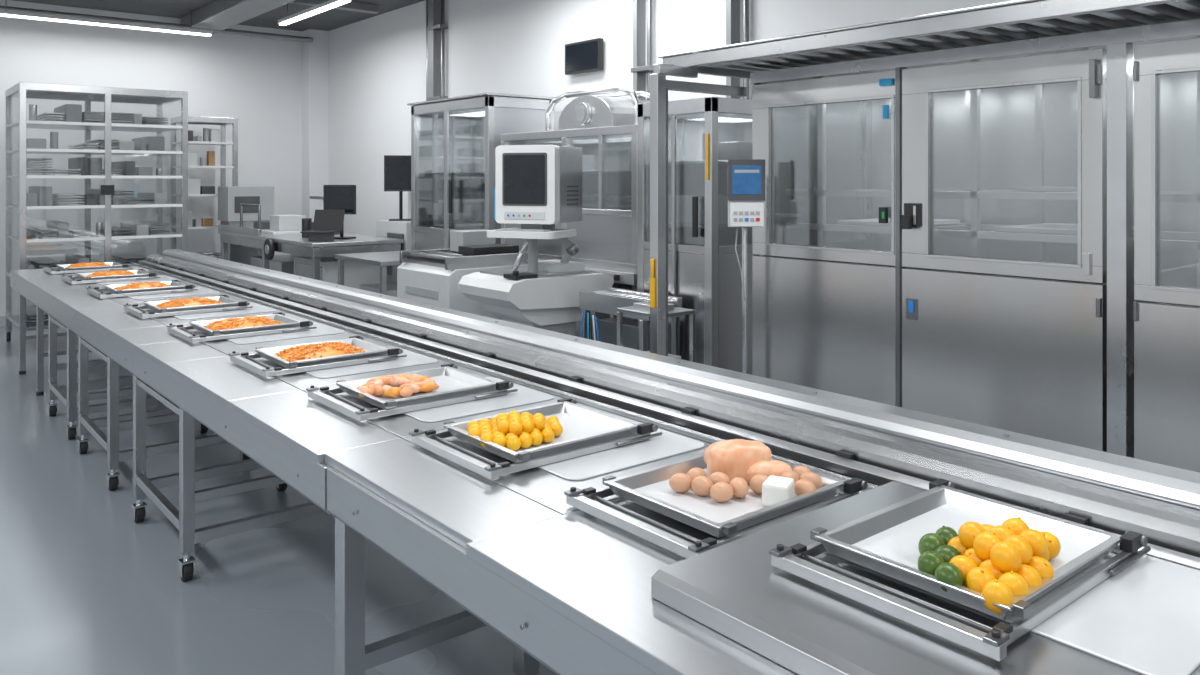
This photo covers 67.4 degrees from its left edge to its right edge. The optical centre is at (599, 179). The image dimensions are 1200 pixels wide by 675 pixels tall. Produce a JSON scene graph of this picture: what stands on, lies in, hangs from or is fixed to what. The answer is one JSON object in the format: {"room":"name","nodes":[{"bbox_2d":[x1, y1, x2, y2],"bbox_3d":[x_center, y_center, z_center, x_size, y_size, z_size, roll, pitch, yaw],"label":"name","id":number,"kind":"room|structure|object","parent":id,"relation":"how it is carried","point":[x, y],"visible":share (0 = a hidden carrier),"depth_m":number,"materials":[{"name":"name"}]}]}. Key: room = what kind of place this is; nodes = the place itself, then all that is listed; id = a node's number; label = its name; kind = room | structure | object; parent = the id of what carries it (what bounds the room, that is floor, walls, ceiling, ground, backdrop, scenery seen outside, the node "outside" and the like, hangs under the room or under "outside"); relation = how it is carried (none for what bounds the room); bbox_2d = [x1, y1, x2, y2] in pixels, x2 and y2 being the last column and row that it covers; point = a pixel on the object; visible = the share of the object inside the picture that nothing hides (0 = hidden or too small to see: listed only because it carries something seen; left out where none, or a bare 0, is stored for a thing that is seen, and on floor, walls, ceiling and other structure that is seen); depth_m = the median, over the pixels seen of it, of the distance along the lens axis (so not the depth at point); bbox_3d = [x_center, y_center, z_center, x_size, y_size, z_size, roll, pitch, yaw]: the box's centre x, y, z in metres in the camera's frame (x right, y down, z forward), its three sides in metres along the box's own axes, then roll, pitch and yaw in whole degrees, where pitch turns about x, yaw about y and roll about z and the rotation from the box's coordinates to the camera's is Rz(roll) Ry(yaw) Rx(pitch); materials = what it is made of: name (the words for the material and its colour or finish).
{"room":"processing plant","nodes":[
{"label":"processing plant","id":0,"kind":"room"},
{"bbox_2d":[0,0,301,315],"bbox_3d":[-7.004,-0.200,10.489,7.900,3.800,0.100,0,0,-39],"label":"wall","id":1,"kind":"structure","parent":0,"point":[256,81],"depth_m":11.54,"materials":[{"name":"paint"}]},
{"bbox_2d":[0,316,13,325],"bbox_3d":[-6.967,1.640,10.444,7.700,0.120,0.015,0,0,-39],"label":"baseboard","id":2,"kind":"structure","parent":1,"relation":"attached to","point":[2,318],"depth_m":10.46,"materials":[{"name":"grey"}]},
{"bbox_2d":[302,29,328,221],"bbox_3d":[-4.017,-0.200,12.698,0.280,3.800,0.280,0,0,-39],"label":"column","id":3,"kind":"structure","parent":1,"relation":"attached to","point":[315,55],"depth_m":12.58,"materials":[{"name":"paint"}]},
{"bbox_2d":[12,0,424,30],"bbox_3d":[-2.051,-2.150,4.463,7.900,0.100,15.700,0,0,-39],"label":"ceiling","id":4,"kind":"structure","parent":0,"point":[331,19],"depth_m":11.15,"materials":[{"name":"grey paint"}]},
{"bbox_2d":[0,0,212,36],"bbox_3d":[-5.793,-1.950,10.513,2.400,0.300,0.100,0,0,-39],"label":"tube light","id":5,"kind":"object","parent":4,"relation":"hanging from","point":[4,13],"depth_m":10.47,"materials":[{"name":"white plastic"}]},
{"bbox_2d":[0,0,378,42],"bbox_3d":[-2.159,-1.992,4.374,7.380,0.215,15.400,0,0,-39],"label":"ceiling light","id":6,"kind":"object","parent":4,"relation":"attached to","point":[216,16],"visible":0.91,"depth_m":10.64,"materials":[{"name":"white plastic"}]},
{"bbox_2d":[278,0,350,25],"bbox_3d":[-3.210,-1.975,10.047,0.100,0.250,1.900,0,0,-39],"label":"tube light","id":7,"kind":"object","parent":4,"relation":"hanging from","point":[330,4],"depth_m":10.00,"materials":[{"name":"white plastic"}]},
{"bbox_2d":[0,325,556,674],"bbox_3d":[-2.051,1.750,4.463,7.900,0.100,15.700,0,0,-39],"label":"floor","id":8,"kind":"structure","parent":0,"point":[86,588],"depth_m":3.87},
{"bbox_2d":[5,82,187,341],"bbox_3d":[-5.318,0.380,9.525,1.520,2.641,1.130,0,0,-39],"label":"storage rack","id":9,"kind":"object","parent":8,"relation":"on","point":[67,116],"visible":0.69,"depth_m":9.21,"materials":[{"name":"metal"}]},
{"bbox_2d":[47,314,160,439],"bbox_3d":[-3.431,1.333,6.418,0.770,0.735,0.834,0,0,-39],"label":"support frame","id":10,"kind":"object","parent":8,"relation":"on","point":[69,400],"visible":0.49,"depth_m":6.08,"materials":[{"name":"metal"}]},
{"bbox_2d":[77,336,250,490],"bbox_3d":[-2.669,1.333,5.491,0.770,0.735,0.934,0,0,-39],"label":"support frame","id":11,"kind":"object","parent":8,"relation":"on","point":[114,422],"visible":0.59,"depth_m":5.12,"materials":[{"name":"metal"}]},
{"bbox_2d":[170,116,237,258],"bbox_3d":[-4.988,0.460,11.343,0.660,2.481,0.540,0,0,-39],"label":"rack","id":12,"kind":"object","parent":8,"relation":"on","point":[210,136],"visible":0.4,"depth_m":11.28,"materials":[{"name":"metal"}]},
{"bbox_2d":[132,375,324,580],"bbox_3d":[-1.752,1.333,4.375,0.770,0.735,0.924,0,0,-39],"label":"support frame","id":13,"kind":"object","parent":8,"relation":"on","point":[183,519],"visible":0.59,"depth_m":4.01,"materials":[{"name":"metal"}]},
{"bbox_2d":[218,186,273,264],"bbox_3d":[-4.390,0.890,11.168,0.560,1.620,0.410,0,0,-39],"label":"machine","id":14,"kind":"object","parent":8,"relation":"on","point":[230,198],"visible":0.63,"depth_m":11.00,"materials":[{"name":"metal"}]},
{"bbox_2d":[218,196,402,288],"bbox_3d":[-3.294,0.941,9.913,1.000,1.518,2.900,0,0,-39],"label":"bench","id":15,"kind":"object","parent":8,"relation":"on","point":[316,260],"visible":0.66,"depth_m":9.23,"materials":[{"name":"metal"}]},
{"bbox_2d":[300,210,344,240],"bbox_3d":[-2.748,0.449,8.928,0.320,0.300,0.309,0,0,11],"label":"laptop","id":16,"kind":"object","parent":15,"relation":"on","point":[326,223],"visible":1,"depth_m":9.02,"materials":[{"name":"black plastic"}]},
{"bbox_2d":[323,185,355,238],"bbox_3d":[-2.650,0.325,9.212,0.340,0.549,0.180,0,0,11],"label":"computer monitor","id":17,"kind":"object","parent":15,"relation":"on","point":[335,197],"visible":0.79,"depth_m":9.16,"materials":[{"name":"black plastic"}]},
{"bbox_2d":[335,251,401,296],"bbox_3d":[-1.857,1.190,8.085,0.700,1.020,0.950,0,0,-39],"label":"workbench","id":18,"kind":"object","parent":8,"relation":"on","point":[389,258],"visible":0.27,"depth_m":7.94,"materials":[{"name":"grey metal"}]},
{"bbox_2d":[376,191,410,281],"bbox_3d":[-2.013,0.725,9.543,0.490,1.950,0.700,0,0,-39],"label":"station","id":19,"kind":"object","parent":8,"relation":"on","point":[384,228],"visible":0.23,"depth_m":9.35,"materials":[{"name":"metal"}]},
{"bbox_2d":[384,155,410,220],"bbox_3d":[-2.115,0.085,9.557,0.340,0.689,0.180,0,0,-9],"label":"computer monitor","id":20,"kind":"object","parent":19,"relation":"on","point":[397,168],"visible":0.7,"depth_m":9.50,"materials":[{"name":"black plastic"}]},
{"bbox_2d":[397,229,527,319],"bbox_3d":[-1.010,1.050,6.924,0.806,1.300,0.820,0,0,-39],"label":"machine","id":21,"kind":"object","parent":8,"relation":"on","point":[432,276],"visible":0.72,"depth_m":6.68,"materials":[{"name":"metal"}]},
{"bbox_2d":[407,92,555,250],"bbox_3d":[-1.131,0.477,8.455,0.770,2.445,1.460,0,0,-39],"label":"tall cabinet","id":22,"kind":"object","parent":8,"relation":"on","point":[455,140],"visible":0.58,"depth_m":8.12,"materials":[{"name":"metal"}]},
{"bbox_2d":[458,145,613,339],"bbox_3d":[-0.404,0.735,6.164,0.875,1.930,0.724,0,0,-39],"label":"console","id":23,"kind":"object","parent":8,"relation":"on","point":[537,188],"visible":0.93,"depth_m":5.97,"materials":[{"name":"white plastic"}]},
{"bbox_2d":[501,86,649,340],"bbox_3d":[0.029,0.498,7.079,0.896,2.404,1.700,0,0,-39],"label":"machine","id":24,"kind":"object","parent":8,"relation":"on","point":[604,127],"visible":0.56,"depth_m":6.56,"materials":[{"name":"metal"}]},
{"bbox_2d":[10,249,1199,674],"bbox_3d":[-1.288,1.188,4.313,1.433,1.024,10.700,0,0,-39],"label":"table","id":25,"kind":"object","parent":8,"relation":"on","point":[573,591],"visible":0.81,"depth_m":2.37,"materials":[{"name":"metal"}]},
{"bbox_2d":[74,267,149,274],"bbox_3d":[-4.319,0.797,7.919,0.565,0.005,0.480,0,0,-39],"label":"plate","id":26,"kind":"object","parent":25,"relation":"on","point":[134,268],"visible":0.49,"depth_m":7.99,"materials":[{"name":"white ceramic"}]},
{"bbox_2d":[42,261,132,273],"bbox_3d":[-4.518,0.769,7.936,0.632,0.046,0.450,0,0,-39],"label":"food tray","id":27,"kind":"object","parent":26,"relation":"on","point":[114,265],"visible":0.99,"depth_m":7.83,"materials":[{"name":"metal"}]},
{"bbox_2d":[65,262,109,267],"bbox_3d":[-4.508,0.751,7.947,0.363,0.050,0.281,0,0,-39],"label":"heap","id":28,"kind":"object","parent":27,"relation":"on","point":[90,264],"visible":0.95,"depth_m":7.90,"materials":[{"name":"orange food"}]},
{"bbox_2d":[97,275,178,284],"bbox_3d":[-3.715,0.797,7.185,0.565,0.005,0.480,0,0,-39],"label":"plate","id":29,"kind":"object","parent":25,"relation":"on","point":[163,277],"visible":0.52,"depth_m":7.08,"materials":[{"name":"white ceramic"}]},
{"bbox_2d":[60,269,160,283],"bbox_3d":[-3.915,0.769,7.202,0.632,0.046,0.450,0,0,-39],"label":"food tray","id":30,"kind":"object","parent":29,"relation":"on","point":[140,274],"visible":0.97,"depth_m":7.09,"materials":[{"name":"metal"}]},
{"bbox_2d":[86,270,134,276],"bbox_3d":[-3.908,0.751,7.211,0.371,0.049,0.290,0,0,-39],"label":"heap","id":31,"kind":"object","parent":30,"relation":"on","point":[116,272],"visible":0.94,"depth_m":7.16,"materials":[{"name":"orange food"}]},
{"bbox_2d":[126,286,219,298],"bbox_3d":[-3.049,0.797,6.374,0.565,0.005,0.480,0,0,-39],"label":"plate","id":32,"kind":"object","parent":25,"relation":"on","point":[201,290],"visible":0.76,"depth_m":6.25,"materials":[{"name":"white ceramic"}]},
{"bbox_2d":[86,280,197,297],"bbox_3d":[-3.248,0.769,6.391,0.632,0.046,0.450,0,0,-39],"label":"food tray","id":33,"kind":"object","parent":32,"relation":"on","point":[175,286],"visible":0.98,"depth_m":6.28,"materials":[{"name":"metal"}]},
{"bbox_2d":[114,282,169,289],"bbox_3d":[-3.242,0.751,6.392,0.374,0.049,0.277,0,0,-39],"label":"heap","id":34,"kind":"object","parent":33,"relation":"on","point":[134,285],"visible":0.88,"depth_m":6.35,"materials":[{"name":"orange food"}]},
{"bbox_2d":[173,303,276,319],"bbox_3d":[-2.323,0.797,5.495,0.560,0.005,0.480,0,0,-39],"label":"plate","id":35,"kind":"object","parent":25,"relation":"on","point":[257,308],"visible":0.59,"depth_m":5.39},
{"bbox_2d":[123,295,252,318],"bbox_3d":[-2.521,0.769,5.514,0.632,0.046,0.450,0,0,-39],"label":"food tray","id":36,"kind":"object","parent":35,"relation":"on","point":[228,304],"visible":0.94,"depth_m":5.41,"materials":[{"name":"metal"}]},
{"bbox_2d":[156,297,222,307],"bbox_3d":[-2.514,0.751,5.522,0.384,0.050,0.298,0,0,-39],"label":"heap","id":37,"kind":"object","parent":36,"relation":"on","point":[182,302],"visible":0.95,"depth_m":5.47,"materials":[{"name":"orange food"}]},
{"bbox_2d":[226,321,345,343],"bbox_3d":[-1.688,0.797,4.723,0.560,0.005,0.480,0,0,-39],"label":"plate","id":38,"kind":"object","parent":25,"relation":"on","point":[321,329],"visible":0.59,"depth_m":4.60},
{"bbox_2d":[166,312,316,342],"bbox_3d":[-1.886,0.769,4.741,0.632,0.046,0.450,0,0,-39],"label":"food tray","id":39,"kind":"object","parent":38,"relation":"on","point":[290,324],"visible":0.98,"depth_m":4.64,"materials":[{"name":"metal"}]},
{"bbox_2d":[204,316,283,330],"bbox_3d":[-1.880,0.751,4.747,0.382,0.050,0.290,0,0,-39],"label":"heap","id":40,"kind":"object","parent":39,"relation":"on","point":[250,321],"visible":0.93,"depth_m":4.70,"materials":[{"name":"orange food"}]},
{"bbox_2d":[305,347,437,377],"bbox_3d":[-1.055,0.797,3.961,0.550,0.005,0.460,0,0,-39],"label":"plate","id":41,"kind":"object","parent":25,"relation":"on","point":[412,359],"visible":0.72,"depth_m":3.83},
{"bbox_2d":[229,336,406,377],"bbox_3d":[-1.243,0.769,3.975,0.632,0.046,0.450,0,0,-39],"label":"food tray","id":42,"kind":"object","parent":41,"relation":"on","point":[375,353],"visible":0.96,"depth_m":3.88,"materials":[{"name":"metal"}]},
{"bbox_2d":[274,342,366,361],"bbox_3d":[-1.237,0.751,3.981,0.386,0.050,0.296,0,0,-39],"label":"heap","id":43,"kind":"object","parent":42,"relation":"on","point":[326,349],"visible":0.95,"depth_m":3.93,"materials":[{"name":"orange food"}]},
{"bbox_2d":[403,377,553,421],"bbox_3d":[-0.505,0.797,3.300,0.540,0.005,0.460,0,0,-39],"label":"plate","id":44,"kind":"object","parent":25,"relation":"on","point":[524,395],"visible":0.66,"depth_m":3.17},
{"bbox_2d":[306,364,517,421],"bbox_3d":[-0.689,0.769,3.317,0.632,0.046,0.450,0,0,-39],"label":"food tray","id":45,"kind":"object","parent":44,"relation":"on","point":[456,385],"visible":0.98,"depth_m":3.24,"materials":[{"name":"metal"}]},
{"bbox_2d":[356,374,438,398],"bbox_3d":[-0.760,0.746,3.299,0.304,0.060,0.280,0,0,-39],"label":"chicken piece","id":46,"kind":"object","parent":45,"relation":"on","point":[405,385],"visible":0.98,"depth_m":3.26,"materials":[{"name":"food"}]},
{"bbox_2d":[538,415,704,480],"bbox_3d":[-0.015,0.797,2.719,0.520,0.005,0.460,0,0,-39],"label":"plate","id":47,"kind":"object","parent":25,"relation":"on","point":[668,444],"visible":0.5,"depth_m":2.59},
{"bbox_2d":[409,398,661,479],"bbox_3d":[-0.191,0.769,2.743,0.632,0.046,0.450,0,0,-39],"label":"food tray","id":48,"kind":"object","parent":47,"relation":"on","point":[586,431],"visible":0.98,"depth_m":2.67,"materials":[{"name":"metal"}]},
{"bbox_2d":[467,410,562,450],"bbox_3d":[-0.248,0.742,2.717,0.305,0.070,0.264,0,0,-39],"label":"balls","id":49,"kind":"object","parent":48,"relation":"in","point":[515,430],"visible":0.98,"depth_m":2.64},
{"bbox_2d":[727,491,861,535],"bbox_3d":[0.419,0.797,2.231,0.470,0.005,0.345,0,0,-39],"label":"plate","id":50,"kind":"object","parent":25,"relation":"on","point":[859,491],"visible":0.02,"depth_m":2.15,"materials":[{"name":"silver metal"}]},
{"bbox_2d":[564,454,867,558],"bbox_3d":[0.298,0.769,2.226,0.632,0.046,0.450,0,0,-39],"label":"food tray","id":51,"kind":"object","parent":50,"relation":"on","point":[650,488],"visible":0.68,"depth_m":2.13,"materials":[{"name":"metal"}]},
{"bbox_2d":[669,465,821,501],"bbox_3d":[0.363,0.752,2.232,0.380,0.047,0.160,0,0,-4],"label":"eggs","id":52,"kind":"object","parent":51,"relation":"on","point":[718,485],"visible":0.89,"depth_m":2.21,"materials":[{"name":"beige food"}]},
{"bbox_2d":[703,439,791,483],"bbox_3d":[0.380,0.731,2.330,0.212,0.108,0.144,0,0,-1],"label":"chicken","id":53,"kind":"object","parent":51,"relation":"on","point":[741,458],"visible":0.7,"depth_m":2.29},
{"bbox_2d":[762,475,794,505],"bbox_3d":[0.427,0.748,2.157,0.064,0.056,0.076,0,0,26],"label":"tofu block","id":54,"kind":"object","parent":51,"relation":"on","point":[775,489],"visible":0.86,"depth_m":2.13,"materials":[{"name":"white food"}]},
{"bbox_2d":[826,551,1199,674],"bbox_3d":[0.822,0.747,1.737,0.475,0.005,0.670,0,0,-39],"label":"plate","id":55,"kind":"object","parent":25,"relation":"on","point":[1143,618],"visible":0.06,"depth_m":1.52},
{"bbox_2d":[769,478,1150,660],"bbox_3d":[0.711,0.720,1.756,0.632,0.046,0.450,0,0,-39],"label":"food tray","id":56,"kind":"object","parent":55,"relation":"on","point":[885,540],"visible":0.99,"depth_m":1.71,"materials":[{"name":"metal"}]},
{"bbox_2d":[918,526,963,591],"bbox_3d":[0.630,0.699,1.667,0.077,0.055,0.223,0,0,20],"label":"pile","id":57,"kind":"object","parent":56,"relation":"in","point":[935,556],"visible":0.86,"depth_m":1.63,"materials":[{"name":"green food"}]},
{"bbox_2d":[947,517,1060,613],"bbox_3d":[0.732,0.681,1.653,0.332,0.092,0.189,0,0,-39],"label":"pile","id":58,"kind":"object","parent":56,"relation":"in","point":[1000,563],"visible":0.98,"depth_m":1.59,"materials":[{"name":"yellow food"}]},
{"bbox_2d":[579,287,681,354],"bbox_3d":[0.136,1.210,5.658,0.405,0.980,0.670,0,0,-39],"label":"table","id":59,"kind":"object","parent":8,"relation":"on","point":[636,334],"visible":0.33,"depth_m":5.63,"materials":[{"name":"metal"}]},
{"bbox_2d":[617,301,695,361],"bbox_3d":[0.304,1.185,4.890,0.280,1.030,0.330,0,0,-39],"label":"side table","id":60,"kind":"object","parent":8,"relation":"on","point":[638,308],"visible":0.3,"depth_m":4.85,"materials":[{"name":"grey metal"}]},
{"bbox_2d":[637,97,752,374],"bbox_3d":[0.836,0.599,5.975,1.020,2.202,0.670,0,0,-39],"label":"tall cabinet","id":61,"kind":"object","parent":8,"relation":"on","point":[704,133],"visible":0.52,"depth_m":5.56,"materials":[{"name":"metal"}]},
{"bbox_2d":[650,64,746,355],"bbox_3d":[1.753,0.576,2.839,0.715,2.248,4.160,0,0,-39],"label":"frame","id":62,"kind":"object","parent":8,"relation":"on","point":[659,86],"visible":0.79,"depth_m":4.24,"materials":[{"name":"metal"}]},
{"bbox_2d":[728,159,764,373],"bbox_3d":[0.718,0.800,4.470,0.200,1.800,0.213,0,0,6],"label":"control panel","id":63,"kind":"object","parent":8,"relation":"on","point":[746,177],"visible":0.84,"depth_m":4.38,"materials":[{"name":"grey plastic"}]},
{"bbox_2d":[750,19,1199,472],"bbox_3d":[2.497,0.578,3.250,1.095,2.245,4.250,0,0,-39],"label":"tall cabinet","id":64,"kind":"object","parent":8,"relation":"on","point":[1004,235],"visible":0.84,"depth_m":3.82,"materials":[{"name":"metal"}]},
{"bbox_2d":[658,0,1199,78],"bbox_3d":[2.041,-0.586,3.037,0.830,0.072,4.500,0,0,-39],"label":"canopy frame","id":65,"kind":"object","parent":64,"relation":"on","point":[1017,20],"visible":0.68,"depth_m":3.54,"materials":[{"name":"metal"}]},
{"bbox_2d":[329,0,1015,235],"bbox_3d":[0.962,-0.200,6.940,0.100,3.800,15.500,0,0,-39],"label":"wall","id":66,"kind":"structure","parent":0,"point":[377,64],"depth_m":9.27,"materials":[{"name":"paint"}]},
{"bbox_2d":[426,0,447,100],"bbox_3d":[-1.875,-0.200,10.226,0.110,3.800,0.401,0,0,-39],"label":"conduit","id":67,"kind":"object","parent":66,"relation":"attached to","point":[435,9],"visible":0.29,"depth_m":10.19,"materials":[{"name":"metal"}]},
{"bbox_2d":[565,38,602,74],"bbox_3d":[-0.138,-1.110,8.132,0.085,0.280,0.500,0,0,-39],"label":"display","id":68,"kind":"object","parent":66,"relation":"attached to","point":[586,56],"visible":1,"depth_m":8.07,"materials":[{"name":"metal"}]},
{"bbox_2d":[630,0,653,99],"bbox_3d":[0.370,-0.200,7.495,0.110,3.800,0.230,0,0,-39],"label":"conduit","id":69,"kind":"object","parent":66,"relation":"attached to","point":[639,70],"visible":0.17,"depth_m":7.51,"materials":[{"name":"metal"}]},
{"bbox_2d":[726,0,748,99],"bbox_3d":[1.037,-0.200,6.684,0.110,3.800,0.230,0,0,-39],"label":"conduit","id":70,"kind":"object","parent":66,"relation":"attached to","point":[732,6],"visible":0.02,"depth_m":6.70,"materials":[{"name":"metal"}]}
]}

